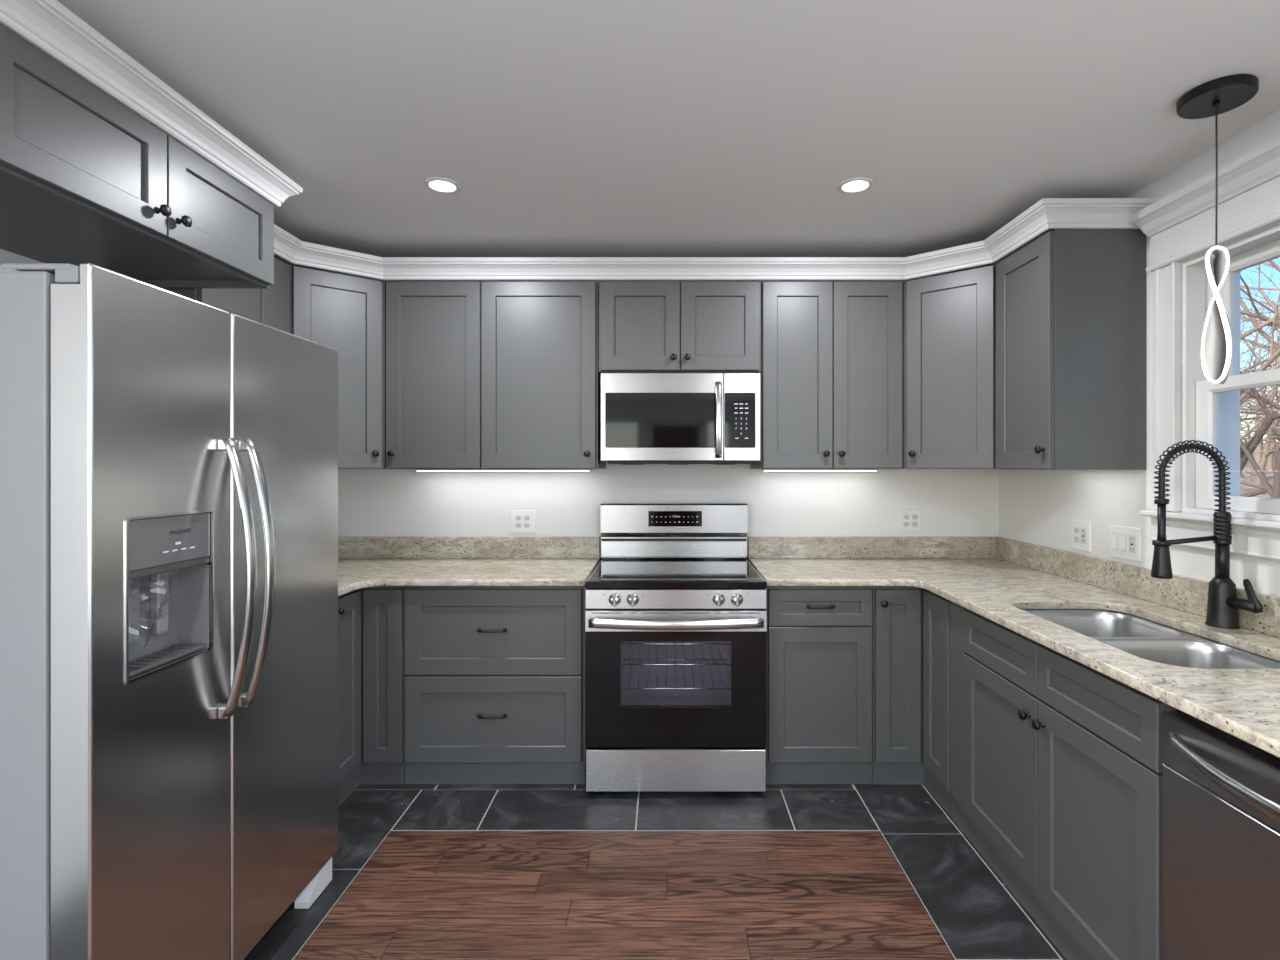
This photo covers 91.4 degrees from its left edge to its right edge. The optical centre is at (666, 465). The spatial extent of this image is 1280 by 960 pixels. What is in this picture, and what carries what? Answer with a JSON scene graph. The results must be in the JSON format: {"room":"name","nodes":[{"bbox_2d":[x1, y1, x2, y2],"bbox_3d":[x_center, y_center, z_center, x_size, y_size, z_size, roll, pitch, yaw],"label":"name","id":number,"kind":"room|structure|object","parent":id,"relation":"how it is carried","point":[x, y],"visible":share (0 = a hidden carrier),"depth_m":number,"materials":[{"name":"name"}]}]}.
{"room":"kitchen","nodes":[
{"label":"kitchen","id":0,"kind":"room"},
{"bbox_2d":[0,249,42,263],"bbox_3d":[-2.015,0.185,-0.320,0.100,2.450,7.360,0,0,0],"label":"wall","id":1,"kind":"structure","parent":0,"point":[5,256],"depth_m":1.87,"materials":[{"name":"white paint"}]},
{"bbox_2d":[0,23,273,287],"bbox_3d":[-1.647,-0.764,1.532,0.634,0.296,1.265,0,0,0],"label":"upper cabinet","id":2,"kind":"object","parent":1,"relation":"attached to","point":[85,178],"visible":0.98,"depth_m":1.63,"materials":[{"name":"grey paint"}]},
{"bbox_2d":[0,0,302,206],"bbox_3d":[-1.460,-0.948,1.564,0.320,0.088,1.328,0,0,0],"label":"trim","id":3,"kind":"structure","parent":2,"relation":"on","point":[48,25],"depth_m":1.56,"materials":[{"name":"white paint"}]},
{"bbox_2d":[163,257,288,332],"bbox_3d":[-1.784,-0.433,2.454,0.360,0.895,0.528,0,0,0],"label":"upper cabinet","id":4,"kind":"object","parent":1,"relation":"attached to","point":[269,306],"visible":0.07,"depth_m":2.51,"materials":[{"name":"grey paint"}]},
{"bbox_2d":[288,264,385,468],"bbox_3d":[-1.655,-0.434,3.040,0.618,0.894,0.638,0,0,0],"label":"upper cabinet","id":5,"kind":"object","parent":1,"relation":"attached to","point":[346,314],"visible":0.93,"depth_m":2.88,"materials":[{"name":"grey paint"}]},
{"bbox_2d":[244,784,1065,959],"bbox_3d":[-0.090,1.440,-0.327,3.950,0.060,7.573,0,0,0],"label":"floor","id":6,"kind":"structure","parent":0,"point":[420,871],"depth_m":2.12,"materials":[{"name":"brown wood"}]},
{"bbox_2d":[0,263,337,959],"bbox_3d":[-1.485,0.506,1.671,0.900,1.804,0.918,0,0,0],"label":"refrigerator","id":7,"kind":"object","parent":6,"relation":"on","point":[170,795],"visible":1,"depth_m":1.38,"materials":[{"name":"grey metal"}]},
{"bbox_2d":[130,573,177,639],"bbox_3d":[-1.156,0.323,1.383,0.035,0.157,0.173,0,0,0],"label":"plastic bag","id":8,"kind":"object","parent":7,"relation":"in","point":[177,573],"visible":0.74,"depth_m":1.42,"materials":[{"name":"grey plastic"}]},
{"bbox_2d":[338,586,404,806],"bbox_3d":[-1.565,0.969,2.925,0.799,0.883,0.869,0,0,0],"label":"base cabinet","id":9,"kind":"object","parent":6,"relation":"on","point":[371,620],"visible":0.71,"depth_m":2.75,"materials":[{"name":"grey paint"}]},
{"bbox_2d":[338,558,599,595],"bbox_3d":[-1.163,0.511,2.764,1.603,0.030,1.191,0,0,0],"label":"countertop","id":10,"kind":"structure","parent":9,"relation":"on","point":[353,574],"depth_m":2.91,"materials":[{"name":"beige stone"}]},
{"bbox_2d":[405,585,585,783],"bbox_3d":[-0.762,0.969,3.039,0.802,0.883,0.641,0,0,0],"label":"base cabinet","id":11,"kind":"object","parent":6,"relation":"on","point":[495,675],"visible":0.99,"depth_m":2.76,"materials":[{"name":"grey paint"}]},
{"bbox_2d":[585,503,766,793],"bbox_3d":[0.037,0.803,2.956,0.772,1.211,0.778,0,0,0],"label":"range","id":12,"kind":"object","parent":6,"relation":"on","point":[676,612],"visible":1,"depth_m":2.64,"materials":[{"name":"grey metal"}]},
{"bbox_2d":[585,609,766,747],"bbox_3d":[0.038,0.903,2.860,0.770,0.580,0.588,0,0,0],"label":"oven","id":13,"kind":"object","parent":12,"relation":"in","point":[655,678],"depth_m":2.64,"materials":[{"name":"black glass"}]},
{"bbox_2d":[587,560,764,580],"bbox_3d":[0.038,0.501,2.950,0.770,0.026,0.610,0,0,0],"label":"cooktop","id":14,"kind":"object","parent":12,"relation":"in","point":[606,570],"depth_m":2.89,"materials":[{"name":"grey"}]},
{"bbox_2d":[766,586,872,783],"bbox_3d":[0.674,0.969,3.039,0.475,0.883,0.641,0,0,0],"label":"base cabinet","id":15,"kind":"object","parent":6,"relation":"on","point":[819,638],"visible":0.92,"depth_m":2.76,"materials":[{"name":"grey paint"}]},
{"bbox_2d":[872,586,951,817],"bbox_3d":[1.349,0.969,2.929,0.870,0.883,0.859,0,0,0],"label":"base cabinet","id":16,"kind":"object","parent":6,"relation":"on","point":[911,625],"visible":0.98,"depth_m":2.75,"materials":[{"name":"grey paint"}]},
{"bbox_2d":[748,558,1279,757],"bbox_3d":[1.111,0.511,2.075,1.346,0.030,2.569,0,0,0],"label":"countertop","id":17,"kind":"structure","parent":16,"relation":"on","point":[1244,704],"depth_m":2.00,"materials":[{"name":"beige stone"}]},
{"bbox_2d":[1021,609,1279,668],"bbox_3d":[1.434,0.625,1.909,0.472,0.198,0.818,0,0,0],"label":"sink","id":18,"kind":"object","parent":17,"relation":"in","point":[1140,637],"visible":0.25,"depth_m":1.89,"materials":[{"name":"silver metal"}]},
{"bbox_2d":[1151,440,1262,628],"bbox_3d":[1.635,0.208,1.891,0.256,0.575,0.169,0,0,0],"label":"kitchen faucet","id":19,"kind":"object","parent":17,"relation":"on","point":[1223,603],"visible":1,"depth_m":1.92,"materials":[{"name":"black metal"}]},
{"bbox_2d":[950,601,1177,959],"bbox_3d":[1.439,0.969,1.964,0.690,0.883,1.068,0,0,0],"label":"base cabinet","id":20,"kind":"object","parent":6,"relation":"on","point":[1056,761],"visible":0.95,"depth_m":1.79,"materials":[{"name":"grey paint"}]},
{"bbox_2d":[1163,710,1279,959],"bbox_3d":[1.405,0.966,1.123,0.681,0.848,0.601,0,0,0],"label":"dishwasher","id":21,"kind":"object","parent":6,"relation":"on","point":[1221,791],"visible":1,"depth_m":1.28,"materials":[{"name":"grey metal"}]},
{"bbox_2d":[338,273,997,560],"bbox_3d":[-0.070,0.185,3.410,3.990,2.450,0.100,0,0,0],"label":"wall","id":22,"kind":"structure","parent":0,"point":[371,502],"depth_m":3.36,"materials":[{"name":"white paint"}]},
{"bbox_2d":[386,282,481,468],"bbox_3d":[-1.114,-0.433,3.144,0.456,0.895,0.430,0,0,0],"label":"upper cabinet","id":23,"kind":"object","parent":22,"relation":"attached to","point":[434,329],"visible":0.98,"depth_m":2.97,"materials":[{"name":"grey paint"}]},
{"bbox_2d":[338,537,599,558],"bbox_3d":[-1.152,0.438,3.349,1.582,0.115,0.020,0,0,0],"label":"backsplash","id":24,"kind":"structure","parent":22,"relation":"attached to","point":[348,547],"depth_m":3.34,"materials":[{"name":"beige stone"}]},
{"bbox_2d":[510,510,535,532],"bbox_3d":[-0.775,0.299,3.355,0.135,0.122,0.009,0,0,0],"label":"wall outlet","id":25,"kind":"object","parent":22,"relation":"attached to","point":[521,521],"visible":1,"depth_m":3.35,"materials":[{"name":"white plastic"}]},
{"bbox_2d":[515,515,521,520],"bbox_3d":[-0.798,0.279,3.352,0.033,0.027,0.002,0,0,0],"label":"socket","id":26,"kind":"object","parent":25,"relation":"attached to","point":[517,517],"depth_m":3.35,"materials":[{"name":"white plastic"}]},
{"bbox_2d":[515,523,521,527],"bbox_3d":[-0.798,0.318,3.352,0.033,0.027,0.002,0,0,0],"label":"socket","id":27,"kind":"object","parent":25,"relation":"attached to","point":[517,525],"depth_m":3.35,"materials":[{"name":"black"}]},
{"bbox_2d":[524,515,529,520],"bbox_3d":[-0.752,0.279,3.352,0.033,0.027,0.002,0,0,0],"label":"socket","id":28,"kind":"object","parent":25,"relation":"attached to","point":[526,517],"depth_m":3.35,"materials":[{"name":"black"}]},
{"bbox_2d":[482,282,605,468],"bbox_3d":[-0.607,-0.433,3.144,0.553,0.895,0.430,0,0,0],"label":"upper cabinet","id":29,"kind":"object","parent":22,"relation":"attached to","point":[541,375],"visible":1,"depth_m":2.97,"materials":[{"name":"grey paint"}]},
{"bbox_2d":[416,469,589,470],"bbox_3d":[-0.850,0.021,3.240,0.900,0.013,0.026,0,0,0],"label":"light","id":30,"kind":"object","parent":29,"relation":"attached to","point":[416,469],"visible":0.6,"depth_m":3.23,"materials":[{"name":"white plastic"}]},
{"bbox_2d":[599,282,760,372],"bbox_3d":[0.060,-0.666,3.144,0.774,0.429,0.430,0,0,0],"label":"upper cabinet","id":31,"kind":"object","parent":22,"relation":"attached to","point":[644,326],"visible":0.98,"depth_m":2.96,"materials":[{"name":"grey paint"}]},
{"bbox_2d":[600,372,760,464],"bbox_3d":[0.064,-0.226,3.127,0.758,0.440,0.458,0,0,0],"label":"microwave","id":32,"kind":"object","parent":31,"relation":"attached to","point":[670,418],"visible":1,"depth_m":2.94,"materials":[{"name":"grey metal"}]},
{"bbox_2d":[751,282,902,468],"bbox_3d":[0.787,-0.433,3.144,0.675,0.895,0.430,0,0,0],"label":"upper cabinet","id":33,"kind":"object","parent":22,"relation":"attached to","point":[831,371],"visible":1,"depth_m":2.97,"materials":[{"name":"grey paint"}]},
{"bbox_2d":[763,469,877,470],"bbox_3d":[0.795,0.021,3.240,0.590,0.013,0.026,0,0,0],"label":"light","id":34,"kind":"object","parent":33,"relation":"attached to","point":[763,469],"visible":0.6,"depth_m":3.23,"materials":[{"name":"white plastic"}]},
{"bbox_2d":[748,537,995,558],"bbox_3d":[1.100,0.438,3.349,1.326,0.115,0.020,0,0,0],"label":"backsplash","id":35,"kind":"structure","parent":22,"relation":"attached to","point":[758,547],"depth_m":3.34,"materials":[{"name":"beige stone"}]},
{"bbox_2d":[899,510,921,531],"bbox_3d":[1.308,0.293,3.355,0.122,0.118,0.009,0,0,0],"label":"wall outlet","id":36,"kind":"object","parent":22,"relation":"attached to","point":[909,520],"visible":1,"depth_m":3.35,"materials":[{"name":"white plastic"}]},
{"bbox_2d":[903,514,908,519],"bbox_3d":[1.286,0.274,3.352,0.033,0.027,0.002,0,0,0],"label":"socket","id":37,"kind":"object","parent":36,"relation":"attached to","point":[905,516],"depth_m":3.35,"materials":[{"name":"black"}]},
{"bbox_2d":[912,514,917,519],"bbox_3d":[1.331,0.274,3.352,0.033,0.027,0.002,0,0,0],"label":"socket","id":38,"kind":"object","parent":36,"relation":"attached to","point":[914,516],"depth_m":3.35,"materials":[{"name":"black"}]},
{"bbox_2d":[903,265,999,468],"bbox_3d":[1.456,-0.434,3.035,0.655,0.894,0.648,0,0,0],"label":"upper cabinet","id":39,"kind":"object","parent":22,"relation":"attached to","point":[949,320],"visible":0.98,"depth_m":2.84,"materials":[{"name":"grey paint"}]},
{"bbox_2d":[57,0,1279,272],"bbox_3d":[-0.090,-1.090,-0.320,3.950,0.100,7.560,0,0,0],"label":"ceiling","id":40,"kind":"structure","parent":0,"point":[564,128],"depth_m":1.79,"materials":[{"name":"white paint"}]},
{"bbox_2d":[424,177,460,193],"bbox_3d":[-0.831,-1.036,2.310,0.128,0.006,0.128,0,0,0],"label":"recessed light","id":41,"kind":"object","parent":40,"relation":"in","point":[437,184],"visible":1,"depth_m":2.31,"materials":[{"name":"white plastic"}]},
{"bbox_2d":[838,177,873,193],"bbox_3d":[0.698,-1.036,2.310,0.128,0.006,0.128,0,0,0],"label":"recessed light","id":42,"kind":"object","parent":40,"relation":"in","point":[858,184],"visible":1,"depth_m":2.31,"materials":[{"name":"white plastic"}]},
{"bbox_2d":[1176,74,1258,383],"bbox_3d":[1.530,-0.635,1.738,0.172,0.809,0.172,0,0,0],"label":"pendant light","id":43,"kind":"object","parent":40,"relation":"hanging from","point":[1215,97],"visible":1,"depth_m":1.74,"materials":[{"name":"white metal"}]},
{"bbox_2d":[998,109,1279,596],"bbox_3d":[1.855,0.185,-0.320,0.140,2.450,7.360,0,0,0],"label":"wall","id":44,"kind":"structure","parent":0,"point":[1037,507],"depth_m":2.39,"materials":[{"name":"white paint"}]},
{"bbox_2d":[996,229,1145,469],"bbox_3d":[1.589,-0.433,2.515,0.391,0.895,0.387,0,0,0],"label":"upper cabinet","id":45,"kind":"object","parent":44,"relation":"attached to","point":[1071,303],"visible":1,"depth_m":2.32,"materials":[{"name":"grey paint"}]},
{"bbox_2d":[274,198,1159,279],"bbox_3d":[0.074,-0.926,2.586,3.419,0.088,0.752,0,0,0],"label":"trim","id":46,"kind":"structure","parent":45,"relation":"attached to","point":[1046,214],"depth_m":2.90,"materials":[{"name":"white paint"}]},
{"bbox_2d":[1072,520,1090,551],"bbox_3d":[1.780,0.299,2.685,0.010,0.128,0.118,0,0,0],"label":"wall outlet","id":47,"kind":"object","parent":44,"relation":"attached to","point":[1081,530],"visible":1,"depth_m":2.67,"materials":[{"name":"white plastic"}]},
{"bbox_2d":[1074,527,1078,533],"bbox_3d":[1.777,0.280,2.708,0.002,0.027,0.033,0,0,0],"label":"socket","id":48,"kind":"object","parent":47,"relation":"attached to","point":[1076,529],"depth_m":2.71,"materials":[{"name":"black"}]},
{"bbox_2d":[1074,536,1078,542],"bbox_3d":[1.777,0.319,2.708,0.002,0.027,0.033,0,0,0],"label":"socket","id":49,"kind":"object","parent":47,"relation":"attached to","point":[1076,538],"depth_m":2.71,"materials":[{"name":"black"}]},
{"bbox_2d":[1081,528,1085,543],"bbox_3d":[1.777,0.299,2.662,0.002,0.066,0.033,0,0,0],"label":"socket","id":50,"kind":"object","parent":47,"relation":"attached to","point":[1083,530],"depth_m":2.66,"materials":[{"name":"white plastic"}]},
{"bbox_2d":[1109,524,1141,561],"bbox_3d":[1.778,0.299,2.430,0.014,0.128,0.166,0,0,0],"label":"switch plate","id":51,"kind":"object","parent":44,"relation":"attached to","point":[1124,542],"visible":1,"depth_m":2.42,"materials":[{"name":"white plastic"}]},
{"bbox_2d":[1129,535,1135,553],"bbox_3d":[1.777,0.299,2.384,0.002,0.066,0.033,0,0,0],"label":"socket","id":52,"kind":"object","parent":51,"relation":"attached to","point":[1132,538],"depth_m":2.38,"materials":[{"name":"white plastic"}]},
{"bbox_2d":[996,537,1279,637],"bbox_3d":[1.774,0.438,2.075,0.020,0.115,2.569,0,0,0],"label":"backsplash","id":53,"kind":"structure","parent":44,"relation":"attached to","point":[1183,593],"depth_m":2.36,"materials":[{"name":"beige stone"}]},
{"bbox_2d":[1129,135,1279,560],"bbox_3d":[1.854,-0.323,1.752,0.302,1.195,1.092,0,0,0],"label":"window","id":54,"kind":"structure","parent":44,"relation":"in","point":[1180,226],"depth_m":2.12,"materials":[{"name":"white paint"}]},
{"label":"outside","id":55,"kind":"structure","parent":0,"visible":0},
{"bbox_2d":[1240,442,1278,497],"bbox_3d":[38.200,-0.443,30.000,72.000,5.316,110.000,0,0,0],"label":"ground","id":56,"kind":"structure","parent":55,"point":[1248,467],"depth_m":25.06,"materials":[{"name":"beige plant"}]},
{"bbox_2d":[1240,334,1273,408],"bbox_3d":[24.762,-3.082,30.039,5.487,7.494,9.270,0,0,-10],"label":"bare tree","id":57,"kind":"object","parent":56,"relation":"on","point":[1251,334],"visible":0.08,"depth_m":27.01,"materials":[{"name":"brown plant"}]},
{"bbox_2d":[1240,281,1274,347],"bbox_3d":[7.785,-1.236,12.614,7.084,5.726,4.193,0,0,20],"label":"bare tree","id":58,"kind":"object","parent":56,"relation":"on","point":[1274,281],"visible":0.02,"depth_m":11.11,"materials":[{"name":"brown plant"}]},
{"bbox_2d":[1240,289,1275,441],"bbox_3d":[15.581,-2.219,20.095,10.709,7.423,6.414,0,0,-25],"label":"bare tree","id":59,"kind":"object","parent":56,"relation":"on","point":[1246,289],"visible":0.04,"depth_m":19.06,"materials":[{"name":"beige plant"}]},
{"bbox_2d":[1240,393,1275,452],"bbox_3d":[35.043,-3.020,37.074,9.364,6.491,5.609,0,0,44],"label":"bare tree","id":60,"kind":"object","parent":56,"relation":"on","point":[1242,393],"visible":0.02,"depth_m":37.56,"materials":[{"name":"beige plant"}]},
{"bbox_2d":[1240,386,1278,439],"bbox_3d":[24.870,-2.065,29.494,7.870,5.455,4.714,0,0,20],"label":"bare tree","id":61,"kind":"object","parent":56,"relation":"on","point":[1271,386],"visible":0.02,"depth_m":28.92,"materials":[{"name":"beige plant"}]},
{"bbox_2d":[1240,259,1279,493],"bbox_3d":[8.903,-1.738,9.031,9.468,6.563,5.671,0,0,9],"label":"bare tree","id":62,"kind":"object","parent":56,"relation":"on","point":[1244,311],"visible":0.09,"depth_m":9.48,"materials":[{"name":"beige plant"}]},
{"bbox_2d":[1240,281,1279,497],"bbox_3d":[7.636,-0.472,6.553,4.258,5.199,3.216,0,0,25],"label":"bare tree","id":63,"kind":"object","parent":56,"relation":"on","point":[1274,492],"visible":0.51,"depth_m":7.24,"materials":[{"name":"brown plant"}]},
{"bbox_2d":[1240,278,1279,496],"bbox_3d":[8.339,-1.182,8.377,4.410,6.022,7.450,0,0,-40],"label":"bare tree","id":64,"kind":"object","parent":56,"relation":"on","point":[1255,440],"visible":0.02,"depth_m":8.72,"materials":[{"name":"brown plant"}]},
{"bbox_2d":[1240,292,1279,399],"bbox_3d":[7.414,-1.815,9.192,7.746,6.934,4.422,0,0,29],"label":"bare tree","id":65,"kind":"object","parent":56,"relation":"on","point":[1275,355],"visible":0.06,"depth_m":8.93,"materials":[{"name":"beige plant"}]},
{"bbox_2d":[1240,260,1279,330],"bbox_3d":[11.560,-3.431,12.792,4.696,10.454,9.637,0,0,0],"label":"bare tree","id":66,"kind":"object","parent":56,"relation":"on","point":[1271,262],"visible":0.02,"depth_m":12.46,"materials":[{"name":"beige plant"}]},
{"bbox_2d":[1240,262,1279,476],"bbox_3d":[25.252,-4.298,24.846,9.695,10.518,4.724,0,0,32],"label":"bare tree","id":67,"kind":"object","parent":56,"relation":"on","point":[1258,457],"visible":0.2,"depth_m":24.37,"materials":[{"name":"beige plant"}]},
{"bbox_2d":[1240,289,1279,452],"bbox_3d":[12.088,-1.096,12.943,3.555,5.574,6.227,0,0,-19],"label":"bare tree","id":68,"kind":"object","parent":56,"relation":"on","point":[1278,365],"visible":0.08,"depth_m":12.61,"materials":[{"name":"beige plant"}]},
{"bbox_2d":[1240,264,1279,419],"bbox_3d":[11.747,-1.820,13.898,8.286,7.417,4.730,0,0,8],"label":"bare tree","id":69,"kind":"object","parent":56,"relation":"on","point":[1249,367],"visible":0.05,"depth_m":13.94,"materials":[{"name":"beige plant"}]},
{"bbox_2d":[1240,300,1279,470],"bbox_3d":[13.941,-1.291,13.299,5.195,6.013,8.674,0,0,-16],"label":"bare tree","id":70,"kind":"object","parent":56,"relation":"on","point":[1251,422],"visible":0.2,"depth_m":14.47,"materials":[{"name":"beige plant"}]},
{"bbox_2d":[1240,350,1279,451],"bbox_3d":[15.412,-0.928,15.099,7.361,5.103,4.409,0,0,-39],"label":"bare tree","id":71,"kind":"object","parent":56,"relation":"on","point":[1264,350],"visible":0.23,"depth_m":14.07,"materials":[{"name":"beige plant"}]},
{"bbox_2d":[1240,329,1279,399],"bbox_3d":[16.727,-1.981,20.718,4.009,6.286,7.023,0,0,-37],"label":"bare tree","id":72,"kind":"object","parent":56,"relation":"on","point":[1241,329],"visible":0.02,"depth_m":19.01,"materials":[{"name":"beige plant"}]},
{"bbox_2d":[1240,273,1279,404],"bbox_3d":[33.259,-5.201,33.443,4.873,10.850,10.001,0,0,-8],"label":"bare tree","id":73,"kind":"object","parent":56,"relation":"on","point":[1272,273],"visible":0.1,"depth_m":34.37,"materials":[{"name":"beige plant"}]},
{"bbox_2d":[1240,321,1279,401],"bbox_3d":[36.692,-4.879,39.311,4.526,10.077,9.289,0,0,-2],"label":"bare tree","id":74,"kind":"object","parent":56,"relation":"on","point":[1263,321],"visible":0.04,"depth_m":38.71,"materials":[{"name":"beige plant"}]},
{"bbox_2d":[1240,335,1279,417],"bbox_3d":[20.987,-1.724,20.653,3.714,5.824,6.506,0,0,20],"label":"bare tree","id":75,"kind":"object","parent":56,"relation":"on","point":[1253,335],"visible":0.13,"depth_m":21.59,"materials":[{"name":"beige plant"}]},
{"bbox_2d":[1241,258,1279,309],"bbox_3d":[22.316,-3.851,20.246,9.422,10.221,4.591,0,0,29],"label":"bare tree","id":76,"kind":"object","parent":56,"relation":"on","point":[1277,258],"visible":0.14,"depth_m":20.83,"materials":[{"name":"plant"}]},
{"bbox_2d":[1241,332,1279,440],"bbox_3d":[28.981,-3.338,30.300,9.916,8.016,5.870,0,0,-30],"label":"bare tree","id":77,"kind":"object","parent":56,"relation":"on","point":[1276,332],"visible":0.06,"depth_m":30.68,"materials":[{"name":"brown plant"}]},
{"bbox_2d":[1242,342,1279,472],"bbox_3d":[25.040,-2.860,24.650,7.568,6.774,4.320,0,0,-18],"label":"bare tree","id":78,"kind":"object","parent":56,"relation":"on","point":[1270,457],"visible":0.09,"depth_m":26.20,"materials":[{"name":"beige plant"}]},
{"bbox_2d":[1244,267,1278,335],"bbox_3d":[18.349,-2.896,15.883,3.623,8.066,7.436,0,0,-19],"label":"bare tree","id":79,"kind":"object","parent":56,"relation":"on","point":[1269,267],"visible":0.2,"depth_m":17.74,"materials":[{"name":"beige plant"}]},
{"bbox_2d":[1246,316,1279,432],"bbox_3d":[28.942,-3.961,28.121,4.307,9.590,8.840,0,0,32],"label":"bare tree","id":80,"kind":"object","parent":56,"relation":"on","point":[1267,395],"visible":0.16,"depth_m":29.85,"materials":[{"name":"beige plant"}]},
{"bbox_2d":[1252,341,1279,489],"bbox_3d":[22.267,-2.034,21.066,4.240,6.649,7.428,0,0,25],"label":"bare tree","id":81,"kind":"object","parent":56,"relation":"on","point":[1265,455],"visible":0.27,"depth_m":22.34,"materials":[{"name":"beige plant"}]},
{"bbox_2d":[1256,364,1279,465],"bbox_3d":[32.579,-3.056,32.098,2.989,6.654,6.134,0,0,-44],"label":"bare tree","id":82,"kind":"object","parent":56,"relation":"on","point":[1277,364],"visible":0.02,"depth_m":32.07,"materials":[{"name":"beige plant"}]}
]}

